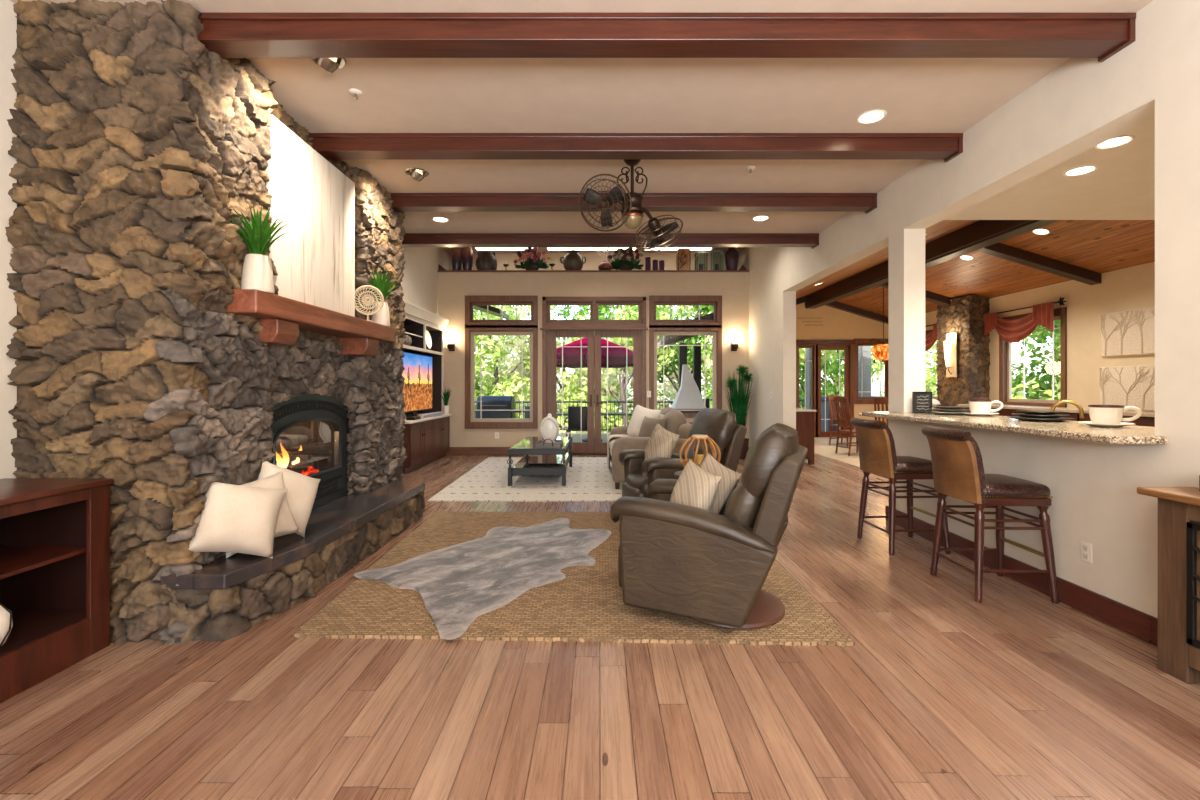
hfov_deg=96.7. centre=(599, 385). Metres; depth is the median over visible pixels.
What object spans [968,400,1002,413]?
coffee cup
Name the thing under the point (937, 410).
dinner plate
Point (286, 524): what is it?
pillow
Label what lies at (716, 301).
window
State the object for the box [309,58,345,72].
recessed light
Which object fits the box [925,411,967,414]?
charger plate
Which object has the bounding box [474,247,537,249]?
strip light
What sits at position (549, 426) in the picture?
vase
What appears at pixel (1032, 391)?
deciduous tree
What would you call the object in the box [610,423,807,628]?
recliner
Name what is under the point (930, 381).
deciduous tree
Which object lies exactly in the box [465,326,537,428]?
window
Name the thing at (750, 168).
sprinkler
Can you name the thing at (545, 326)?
trim
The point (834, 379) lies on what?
deciduous tree
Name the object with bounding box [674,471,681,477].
side table
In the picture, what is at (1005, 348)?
window
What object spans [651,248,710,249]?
diffuser
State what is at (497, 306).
deciduous tree
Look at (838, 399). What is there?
dining chair
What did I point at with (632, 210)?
ceiling fan
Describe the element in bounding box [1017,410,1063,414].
salad plate
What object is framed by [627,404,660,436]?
sofa pillow
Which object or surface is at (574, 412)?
patio chair
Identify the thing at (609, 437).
throw blanket
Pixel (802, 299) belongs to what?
ceiling beam
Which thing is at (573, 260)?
jar
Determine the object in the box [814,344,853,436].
door
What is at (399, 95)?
ceiling
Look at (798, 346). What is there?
door
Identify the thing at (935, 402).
covered dish
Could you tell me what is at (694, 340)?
deciduous tree
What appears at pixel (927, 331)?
window
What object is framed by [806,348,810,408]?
porch post
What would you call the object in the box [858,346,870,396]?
porch post
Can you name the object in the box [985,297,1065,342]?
window valance
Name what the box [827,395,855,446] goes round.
dining chair
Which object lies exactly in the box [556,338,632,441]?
patio umbrella
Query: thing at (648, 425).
sofa pillow
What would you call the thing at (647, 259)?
pillar candle
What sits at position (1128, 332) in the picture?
wall art
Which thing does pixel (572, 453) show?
trim
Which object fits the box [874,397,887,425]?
dining chair
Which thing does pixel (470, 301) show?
window
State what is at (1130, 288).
wall
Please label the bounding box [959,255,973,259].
recessed light
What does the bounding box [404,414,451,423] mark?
countertop
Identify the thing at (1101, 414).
coffee cup
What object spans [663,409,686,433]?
cushion
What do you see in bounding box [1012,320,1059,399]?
deciduous tree
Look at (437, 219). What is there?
recessed light
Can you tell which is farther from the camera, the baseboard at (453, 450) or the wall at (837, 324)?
the wall at (837, 324)
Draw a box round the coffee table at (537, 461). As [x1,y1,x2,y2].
[507,437,572,485]
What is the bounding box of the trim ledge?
[438,270,748,271]
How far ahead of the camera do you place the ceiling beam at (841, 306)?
13.66 m
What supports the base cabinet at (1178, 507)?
on the floor at (940, 693)
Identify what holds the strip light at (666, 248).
attached to the ceiling at (399, 95)
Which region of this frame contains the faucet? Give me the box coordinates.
[1050,400,1083,417]
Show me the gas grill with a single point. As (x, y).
(488, 402)
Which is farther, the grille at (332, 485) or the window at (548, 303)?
the window at (548, 303)
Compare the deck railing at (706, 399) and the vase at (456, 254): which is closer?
the vase at (456, 254)
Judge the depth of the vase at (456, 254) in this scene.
10.27 m
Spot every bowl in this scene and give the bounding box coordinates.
[525,265,538,269]
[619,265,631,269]
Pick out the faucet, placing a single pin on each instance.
(1081, 411)
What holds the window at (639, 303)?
in the wall at (453, 287)
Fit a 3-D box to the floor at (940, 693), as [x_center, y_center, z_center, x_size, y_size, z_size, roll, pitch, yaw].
[0.275,1.375,5.200,7.950,0.100,17.600,0,0,0]
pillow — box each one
[188,482,287,558]
[226,471,300,557]
[257,459,320,536]
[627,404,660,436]
[627,405,636,432]
[638,416,666,436]
[644,423,679,458]
[646,428,672,457]
[670,458,720,510]
[699,453,740,513]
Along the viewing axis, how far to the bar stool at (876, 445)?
4.28 m
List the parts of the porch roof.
post, post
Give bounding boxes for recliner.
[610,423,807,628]
[619,408,746,498]
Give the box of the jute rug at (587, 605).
[293,511,854,645]
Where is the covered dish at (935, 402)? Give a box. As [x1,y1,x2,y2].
[932,399,940,410]
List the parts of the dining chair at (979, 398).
rail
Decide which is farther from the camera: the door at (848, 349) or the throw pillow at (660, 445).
the door at (848, 349)
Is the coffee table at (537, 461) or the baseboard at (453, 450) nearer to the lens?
the coffee table at (537, 461)
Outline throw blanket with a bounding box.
[607,434,632,468]
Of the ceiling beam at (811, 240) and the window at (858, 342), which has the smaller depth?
the ceiling beam at (811, 240)
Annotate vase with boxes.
[451,247,461,269]
[462,247,472,269]
[540,413,558,442]
[593,247,615,269]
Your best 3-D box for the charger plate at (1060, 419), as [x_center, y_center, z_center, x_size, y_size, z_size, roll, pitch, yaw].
[3.200,0.241,3.880,0.380,0.022,0.380,0,0,0]
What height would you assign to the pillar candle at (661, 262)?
0.245 m
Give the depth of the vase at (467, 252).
10.27 m
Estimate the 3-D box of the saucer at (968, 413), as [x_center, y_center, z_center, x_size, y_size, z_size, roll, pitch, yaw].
[3.220,0.239,4.520,0.260,0.025,0.260,0,0,0]
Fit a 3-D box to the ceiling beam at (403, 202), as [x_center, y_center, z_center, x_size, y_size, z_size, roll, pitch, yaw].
[0.275,-1.910,5.580,5.150,0.150,0.196,0,0,0]
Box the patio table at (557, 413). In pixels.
[556,412,632,415]
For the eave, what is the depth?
11.64 m
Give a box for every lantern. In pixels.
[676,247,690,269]
[679,434,720,466]
[695,250,707,269]
[711,247,723,269]
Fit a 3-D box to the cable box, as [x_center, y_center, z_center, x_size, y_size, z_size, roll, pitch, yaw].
[-2.910,0.502,8.315,0.140,0.044,0.270,0,0,0]
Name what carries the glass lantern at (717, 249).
on the trim ledge
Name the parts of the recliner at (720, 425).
panel, seat, panel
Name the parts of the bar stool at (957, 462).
leg, backrest, leg, seat rail, leg, seat, leg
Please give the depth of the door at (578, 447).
10.24 m
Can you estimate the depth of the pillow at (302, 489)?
3.38 m
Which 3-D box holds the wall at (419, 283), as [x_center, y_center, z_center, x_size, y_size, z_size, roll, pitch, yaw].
[-3.395,-0.700,3.750,0.710,4.050,14.700,0,0,0]
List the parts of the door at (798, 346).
sash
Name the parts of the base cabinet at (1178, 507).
frame, door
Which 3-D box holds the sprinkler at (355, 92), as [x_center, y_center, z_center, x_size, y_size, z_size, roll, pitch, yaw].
[-1.650,-1.962,3.600,0.084,0.046,0.084,0,0,0]
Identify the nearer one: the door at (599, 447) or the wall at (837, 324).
the door at (599, 447)
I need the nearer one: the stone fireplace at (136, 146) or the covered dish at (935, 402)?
the stone fireplace at (136, 146)
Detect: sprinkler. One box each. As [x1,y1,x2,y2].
[349,88,361,99]
[746,166,754,172]
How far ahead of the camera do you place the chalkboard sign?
4.94 m
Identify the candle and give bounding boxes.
[645,257,650,269]
[653,259,657,269]
[659,260,663,269]
[696,454,703,463]
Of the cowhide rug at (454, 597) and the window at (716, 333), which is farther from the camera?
the window at (716, 333)
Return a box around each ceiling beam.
[198,13,1135,61]
[308,133,962,161]
[390,193,876,212]
[402,233,818,248]
[796,296,806,304]
[805,220,1058,308]
[826,301,887,323]
[879,282,952,305]
[976,243,1100,284]
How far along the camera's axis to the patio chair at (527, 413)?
11.80 m
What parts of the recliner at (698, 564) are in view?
panel, panel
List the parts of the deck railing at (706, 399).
rail, post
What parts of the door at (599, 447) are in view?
handle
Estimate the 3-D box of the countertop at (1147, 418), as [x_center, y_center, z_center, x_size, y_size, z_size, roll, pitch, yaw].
[7.280,0.838,8.135,0.630,0.975,4.530,0,0,0]
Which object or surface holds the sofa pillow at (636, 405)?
on the sofa
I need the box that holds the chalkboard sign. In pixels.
[912,392,931,412]
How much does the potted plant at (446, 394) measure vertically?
0.501 m
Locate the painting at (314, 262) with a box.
[266,114,354,316]
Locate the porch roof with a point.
(668, 339)
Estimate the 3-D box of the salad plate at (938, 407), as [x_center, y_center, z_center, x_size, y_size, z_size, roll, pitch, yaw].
[3.100,0.194,4.720,0.274,0.022,0.274,0,0,0]
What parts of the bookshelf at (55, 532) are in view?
panel, shelf, panel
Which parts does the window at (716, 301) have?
sash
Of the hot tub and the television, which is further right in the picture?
the hot tub
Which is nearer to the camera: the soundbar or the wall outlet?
the wall outlet
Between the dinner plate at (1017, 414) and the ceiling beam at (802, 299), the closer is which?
the dinner plate at (1017, 414)
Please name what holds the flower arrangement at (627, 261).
on the trim ledge
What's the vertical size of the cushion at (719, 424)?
0.414 m
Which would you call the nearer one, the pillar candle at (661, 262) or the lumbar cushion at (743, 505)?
the lumbar cushion at (743, 505)
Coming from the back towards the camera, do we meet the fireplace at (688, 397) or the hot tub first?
the hot tub
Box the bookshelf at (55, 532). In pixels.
[0,478,113,702]
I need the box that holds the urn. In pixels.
[725,247,738,269]
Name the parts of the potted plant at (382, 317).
pot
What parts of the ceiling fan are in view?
blade, blade, head motor, blade, lamp shade, yoke arm, blade, head motor, blade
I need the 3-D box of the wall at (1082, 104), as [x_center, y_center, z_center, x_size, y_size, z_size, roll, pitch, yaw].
[2.950,-0.700,3.750,0.200,4.050,14.700,0,0,0]
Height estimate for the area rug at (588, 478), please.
0.012 m
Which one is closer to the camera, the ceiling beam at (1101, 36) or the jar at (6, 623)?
the jar at (6, 623)
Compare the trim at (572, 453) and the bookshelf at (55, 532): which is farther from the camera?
the trim at (572, 453)
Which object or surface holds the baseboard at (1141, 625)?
attached to the wall at (1082, 104)
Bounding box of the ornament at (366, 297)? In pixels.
[355,285,383,321]
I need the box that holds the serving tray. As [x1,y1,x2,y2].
[536,439,562,446]
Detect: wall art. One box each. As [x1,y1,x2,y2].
[1099,365,1154,410]
[1101,306,1154,356]
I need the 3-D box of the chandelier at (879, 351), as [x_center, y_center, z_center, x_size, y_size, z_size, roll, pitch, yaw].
[5.900,-1.346,11.100,0.609,1.742,0.531,0,0,0]
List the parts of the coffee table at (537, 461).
leg, frame, glass, shelf glass, leg, leg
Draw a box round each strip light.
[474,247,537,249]
[546,247,636,249]
[643,247,712,249]
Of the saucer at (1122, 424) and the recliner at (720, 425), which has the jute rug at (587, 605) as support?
the recliner at (720, 425)
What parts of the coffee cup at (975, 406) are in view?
handle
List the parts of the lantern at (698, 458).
lid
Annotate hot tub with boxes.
[821,396,883,430]
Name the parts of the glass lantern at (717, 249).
glass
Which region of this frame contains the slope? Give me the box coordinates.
[518,411,630,432]
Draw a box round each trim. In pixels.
[540,297,647,419]
[572,453,606,454]
[796,340,854,343]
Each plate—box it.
[426,330,431,349]
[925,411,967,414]
[929,409,969,411]
[932,406,968,409]
[1008,416,1073,421]
[1012,413,1069,417]
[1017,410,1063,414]
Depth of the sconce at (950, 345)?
10.81 m
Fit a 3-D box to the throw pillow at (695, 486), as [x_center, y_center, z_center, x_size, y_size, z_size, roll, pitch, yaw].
[0.569,0.661,3.246,0.192,0.398,0.425,0,0,-22]
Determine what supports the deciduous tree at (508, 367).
on the slope
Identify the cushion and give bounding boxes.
[609,438,617,447]
[660,407,672,414]
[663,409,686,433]
[681,439,722,462]
[689,408,735,449]
[723,481,761,527]
[741,423,798,499]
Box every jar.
[0,604,12,647]
[402,334,411,344]
[560,250,585,269]
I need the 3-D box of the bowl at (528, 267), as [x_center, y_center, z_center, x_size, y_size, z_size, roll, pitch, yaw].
[-1.320,-2.266,10.350,0.260,0.110,0.260,0,0,0]
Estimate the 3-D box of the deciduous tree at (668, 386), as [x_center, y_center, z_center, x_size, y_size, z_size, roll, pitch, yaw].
[3.750,-0.606,25.813,7.310,9.073,5.716,0,0,-26]
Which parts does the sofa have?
arm, arm, backrest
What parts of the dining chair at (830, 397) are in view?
leg, rail, leg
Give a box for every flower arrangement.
[513,247,550,269]
[608,247,643,269]
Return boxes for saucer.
[961,412,998,415]
[1078,421,1135,426]
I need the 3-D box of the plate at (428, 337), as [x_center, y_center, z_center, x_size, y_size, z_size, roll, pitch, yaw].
[-3.075,-0.805,9.450,0.138,0.364,0.330,0,0,0]
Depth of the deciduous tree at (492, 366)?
17.90 m
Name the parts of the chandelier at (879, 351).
lamp shade, stem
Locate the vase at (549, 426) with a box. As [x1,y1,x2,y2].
[540,413,558,442]
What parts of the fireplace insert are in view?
door frame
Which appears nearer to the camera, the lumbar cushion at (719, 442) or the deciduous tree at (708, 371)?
the lumbar cushion at (719, 442)
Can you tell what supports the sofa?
on the area rug at (588, 478)
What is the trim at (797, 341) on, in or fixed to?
attached to the wall at (837, 324)
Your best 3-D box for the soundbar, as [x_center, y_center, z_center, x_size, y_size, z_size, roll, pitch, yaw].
[-2.899,0.494,9.150,0.092,0.060,1.100,0,0,0]
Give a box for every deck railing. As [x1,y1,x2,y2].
[475,398,708,429]
[703,399,804,407]
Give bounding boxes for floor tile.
[814,437,859,466]
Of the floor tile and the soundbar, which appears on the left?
the soundbar
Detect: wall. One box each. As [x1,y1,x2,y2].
[0,0,448,478]
[438,253,748,446]
[739,0,1199,617]
[796,303,889,429]
[925,262,1154,411]
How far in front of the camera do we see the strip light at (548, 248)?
10.39 m
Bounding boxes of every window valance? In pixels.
[925,323,937,351]
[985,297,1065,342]
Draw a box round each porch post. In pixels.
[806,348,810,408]
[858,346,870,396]
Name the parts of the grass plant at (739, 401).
pot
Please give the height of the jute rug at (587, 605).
0.018 m
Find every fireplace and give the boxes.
[5,0,424,644]
[671,364,705,417]
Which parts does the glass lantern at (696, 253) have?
glass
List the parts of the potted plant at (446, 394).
pot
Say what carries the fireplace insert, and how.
in the stone fireplace at (136, 146)
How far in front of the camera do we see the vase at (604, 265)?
10.28 m
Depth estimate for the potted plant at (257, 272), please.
3.18 m
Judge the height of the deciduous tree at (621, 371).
7.679 m
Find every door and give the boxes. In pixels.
[546,330,593,452]
[594,330,641,452]
[796,344,818,436]
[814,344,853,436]
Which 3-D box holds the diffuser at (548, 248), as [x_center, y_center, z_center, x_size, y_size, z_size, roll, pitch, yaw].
[-0.165,-2.683,10.440,1.710,0.025,0.110,0,0,0]
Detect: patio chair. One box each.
[525,406,556,419]
[565,406,586,436]
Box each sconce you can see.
[447,341,454,350]
[731,341,738,350]
[944,332,956,377]
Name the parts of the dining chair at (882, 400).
rail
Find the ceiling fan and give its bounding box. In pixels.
[579,159,682,251]
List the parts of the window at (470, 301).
sash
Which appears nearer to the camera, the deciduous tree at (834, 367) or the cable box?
the cable box
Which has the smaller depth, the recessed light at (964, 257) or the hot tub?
the recessed light at (964, 257)
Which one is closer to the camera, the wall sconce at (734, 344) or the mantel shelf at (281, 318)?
the mantel shelf at (281, 318)
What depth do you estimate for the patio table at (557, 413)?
12.51 m
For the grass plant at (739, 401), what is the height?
1.729 m
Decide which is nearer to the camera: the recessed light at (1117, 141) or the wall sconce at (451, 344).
the recessed light at (1117, 141)
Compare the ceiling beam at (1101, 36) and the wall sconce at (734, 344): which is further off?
the wall sconce at (734, 344)
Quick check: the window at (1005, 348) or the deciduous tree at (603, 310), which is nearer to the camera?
the window at (1005, 348)
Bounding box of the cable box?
[406,416,420,419]
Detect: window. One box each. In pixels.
[465,296,537,327]
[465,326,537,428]
[546,301,591,322]
[596,301,641,322]
[649,296,721,327]
[649,328,721,423]
[854,339,887,403]
[925,330,937,398]
[999,307,1066,407]
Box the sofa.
[609,407,691,488]
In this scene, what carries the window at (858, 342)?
in the wall at (837, 324)
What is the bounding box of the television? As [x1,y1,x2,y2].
[401,351,431,415]
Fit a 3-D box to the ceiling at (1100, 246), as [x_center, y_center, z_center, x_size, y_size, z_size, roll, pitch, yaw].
[5.350,-2.048,6.850,4.700,0.854,14.100,0,0,0]
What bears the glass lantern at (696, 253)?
on the trim ledge
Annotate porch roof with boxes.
[657,313,712,392]
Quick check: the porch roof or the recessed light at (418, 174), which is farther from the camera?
the porch roof
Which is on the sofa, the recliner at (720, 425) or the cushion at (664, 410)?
the cushion at (664, 410)
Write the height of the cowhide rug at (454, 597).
0.024 m
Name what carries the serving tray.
on the coffee table at (537, 461)
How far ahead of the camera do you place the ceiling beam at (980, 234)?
8.18 m
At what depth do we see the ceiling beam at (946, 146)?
4.20 m
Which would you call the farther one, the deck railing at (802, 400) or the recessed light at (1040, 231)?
the deck railing at (802, 400)
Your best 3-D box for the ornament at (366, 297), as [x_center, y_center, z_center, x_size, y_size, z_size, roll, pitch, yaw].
[-2.070,-0.733,4.760,0.267,0.334,0.100,0,0,-18]
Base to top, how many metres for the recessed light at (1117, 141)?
0.010 m
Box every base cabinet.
[796,408,816,463]
[1137,487,1199,683]
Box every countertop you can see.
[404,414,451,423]
[862,412,1167,443]
[958,404,1154,426]
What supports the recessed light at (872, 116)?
in the ceiling at (399, 95)
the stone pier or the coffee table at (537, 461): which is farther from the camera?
the stone pier
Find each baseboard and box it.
[446,447,748,454]
[748,448,1157,646]
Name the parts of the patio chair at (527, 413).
backrest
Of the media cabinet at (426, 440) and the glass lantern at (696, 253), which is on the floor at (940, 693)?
the media cabinet at (426, 440)
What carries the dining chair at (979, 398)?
on the floor tile
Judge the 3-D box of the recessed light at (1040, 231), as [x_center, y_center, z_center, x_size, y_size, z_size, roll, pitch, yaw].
[6.129,-2.144,7.410,0.193,0.064,0.200,0,0,0]
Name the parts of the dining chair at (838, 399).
leg, rail, seat, leg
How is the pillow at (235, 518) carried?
on the stone fireplace at (136, 146)
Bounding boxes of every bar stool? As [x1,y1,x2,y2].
[850,418,950,554]
[921,426,1058,603]
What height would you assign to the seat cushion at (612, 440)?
0.220 m
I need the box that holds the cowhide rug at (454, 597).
[354,518,610,639]
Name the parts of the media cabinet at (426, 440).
door, hutch frame, cornice, door, door, door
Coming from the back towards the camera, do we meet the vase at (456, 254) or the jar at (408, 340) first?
the vase at (456, 254)
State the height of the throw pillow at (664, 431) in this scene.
0.484 m
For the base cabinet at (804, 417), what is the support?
on the floor at (940, 693)
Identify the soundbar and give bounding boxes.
[418,412,442,417]
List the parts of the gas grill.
lid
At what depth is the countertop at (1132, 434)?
3.33 m
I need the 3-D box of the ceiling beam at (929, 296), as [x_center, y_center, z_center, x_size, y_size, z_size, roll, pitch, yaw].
[6.550,-1.946,11.065,2.100,0.779,0.170,0,0,0]
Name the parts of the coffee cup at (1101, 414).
handle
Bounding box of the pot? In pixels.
[476,252,496,269]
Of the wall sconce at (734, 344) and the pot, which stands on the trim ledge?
the pot
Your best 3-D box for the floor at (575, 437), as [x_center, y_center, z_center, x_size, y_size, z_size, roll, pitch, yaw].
[1.750,1.425,13.940,16.500,0.120,7.120,0,0,0]
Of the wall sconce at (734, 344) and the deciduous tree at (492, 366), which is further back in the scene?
the deciduous tree at (492, 366)
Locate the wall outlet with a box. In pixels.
[1080,541,1091,563]
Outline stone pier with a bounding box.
[936,295,989,408]
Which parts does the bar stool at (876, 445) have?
leg, backrest, leg, seat rail, leg, seat, leg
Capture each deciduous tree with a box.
[474,305,529,403]
[474,305,558,417]
[474,311,482,404]
[489,305,625,432]
[527,305,677,419]
[556,305,679,432]
[608,305,711,409]
[618,305,712,407]
[676,305,824,402]
[799,348,874,408]
[803,346,930,395]
[925,340,1017,395]
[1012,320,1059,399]
[1012,345,1059,399]
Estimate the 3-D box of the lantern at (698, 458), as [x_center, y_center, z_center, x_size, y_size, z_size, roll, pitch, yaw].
[0.790,0.540,4.220,0.328,0.303,0.328,0,0,0]
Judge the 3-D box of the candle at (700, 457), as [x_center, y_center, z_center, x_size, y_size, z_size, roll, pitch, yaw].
[0.790,0.603,4.220,0.070,0.118,0.070,0,0,0]
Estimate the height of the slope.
1.000 m
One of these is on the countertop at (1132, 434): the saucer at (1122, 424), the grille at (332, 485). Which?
the saucer at (1122, 424)
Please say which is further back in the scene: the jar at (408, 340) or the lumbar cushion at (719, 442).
the jar at (408, 340)
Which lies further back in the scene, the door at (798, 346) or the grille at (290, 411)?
the door at (798, 346)
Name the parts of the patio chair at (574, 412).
backrest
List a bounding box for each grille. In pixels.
[272,400,344,423]
[315,475,342,499]
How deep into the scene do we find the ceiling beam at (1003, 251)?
8.08 m
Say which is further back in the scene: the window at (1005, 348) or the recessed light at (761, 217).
the window at (1005, 348)
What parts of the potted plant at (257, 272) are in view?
pot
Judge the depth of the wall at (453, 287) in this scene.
10.20 m
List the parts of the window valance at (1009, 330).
rod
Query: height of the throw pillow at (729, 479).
0.418 m
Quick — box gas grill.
[475,396,524,417]
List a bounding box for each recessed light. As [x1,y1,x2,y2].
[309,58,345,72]
[405,167,428,181]
[432,217,448,221]
[752,215,769,220]
[856,110,886,123]
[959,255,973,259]
[1032,228,1049,234]
[1063,165,1097,175]
[1093,135,1134,148]
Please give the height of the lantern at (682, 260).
0.480 m
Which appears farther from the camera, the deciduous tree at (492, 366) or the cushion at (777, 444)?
the deciduous tree at (492, 366)
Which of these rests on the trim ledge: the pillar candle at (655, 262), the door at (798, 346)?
the pillar candle at (655, 262)
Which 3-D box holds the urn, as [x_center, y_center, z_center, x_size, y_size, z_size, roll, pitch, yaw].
[2.560,-2.449,10.350,0.256,0.475,0.256,0,0,0]
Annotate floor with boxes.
[0,453,1199,799]
[557,434,609,441]
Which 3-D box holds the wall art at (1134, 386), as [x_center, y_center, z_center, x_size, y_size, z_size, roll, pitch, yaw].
[7.573,0.028,7.585,0.052,0.625,0.970,0,0,0]
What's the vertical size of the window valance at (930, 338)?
0.667 m
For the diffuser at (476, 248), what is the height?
0.025 m
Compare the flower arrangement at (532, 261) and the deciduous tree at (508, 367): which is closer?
the flower arrangement at (532, 261)
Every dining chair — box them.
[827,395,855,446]
[833,396,857,455]
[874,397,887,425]
[968,397,987,411]
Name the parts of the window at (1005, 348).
sash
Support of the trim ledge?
attached to the wall at (453, 287)
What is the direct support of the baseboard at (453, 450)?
attached to the wall at (453, 287)
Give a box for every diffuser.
[476,248,527,249]
[548,248,634,249]
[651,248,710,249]
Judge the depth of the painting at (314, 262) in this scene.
3.97 m
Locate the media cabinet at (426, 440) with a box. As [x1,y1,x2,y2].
[402,299,451,473]
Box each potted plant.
[227,205,294,293]
[370,268,396,326]
[440,388,450,413]
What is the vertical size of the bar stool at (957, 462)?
1.053 m
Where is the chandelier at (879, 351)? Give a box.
[869,287,887,362]
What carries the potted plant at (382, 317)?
on the mantel shelf at (281, 318)
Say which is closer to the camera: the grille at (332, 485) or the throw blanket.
the grille at (332, 485)
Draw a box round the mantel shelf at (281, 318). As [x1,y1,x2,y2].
[226,289,394,355]
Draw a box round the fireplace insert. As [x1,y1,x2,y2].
[269,394,346,509]
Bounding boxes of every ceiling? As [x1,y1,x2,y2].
[10,0,1152,252]
[796,118,1154,316]
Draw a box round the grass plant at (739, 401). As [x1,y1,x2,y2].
[723,365,753,458]
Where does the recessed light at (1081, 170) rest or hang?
in the ceiling at (1100, 246)
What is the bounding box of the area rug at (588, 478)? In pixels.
[427,457,622,500]
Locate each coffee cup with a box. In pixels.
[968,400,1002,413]
[1088,405,1141,423]
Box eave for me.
[474,305,508,319]

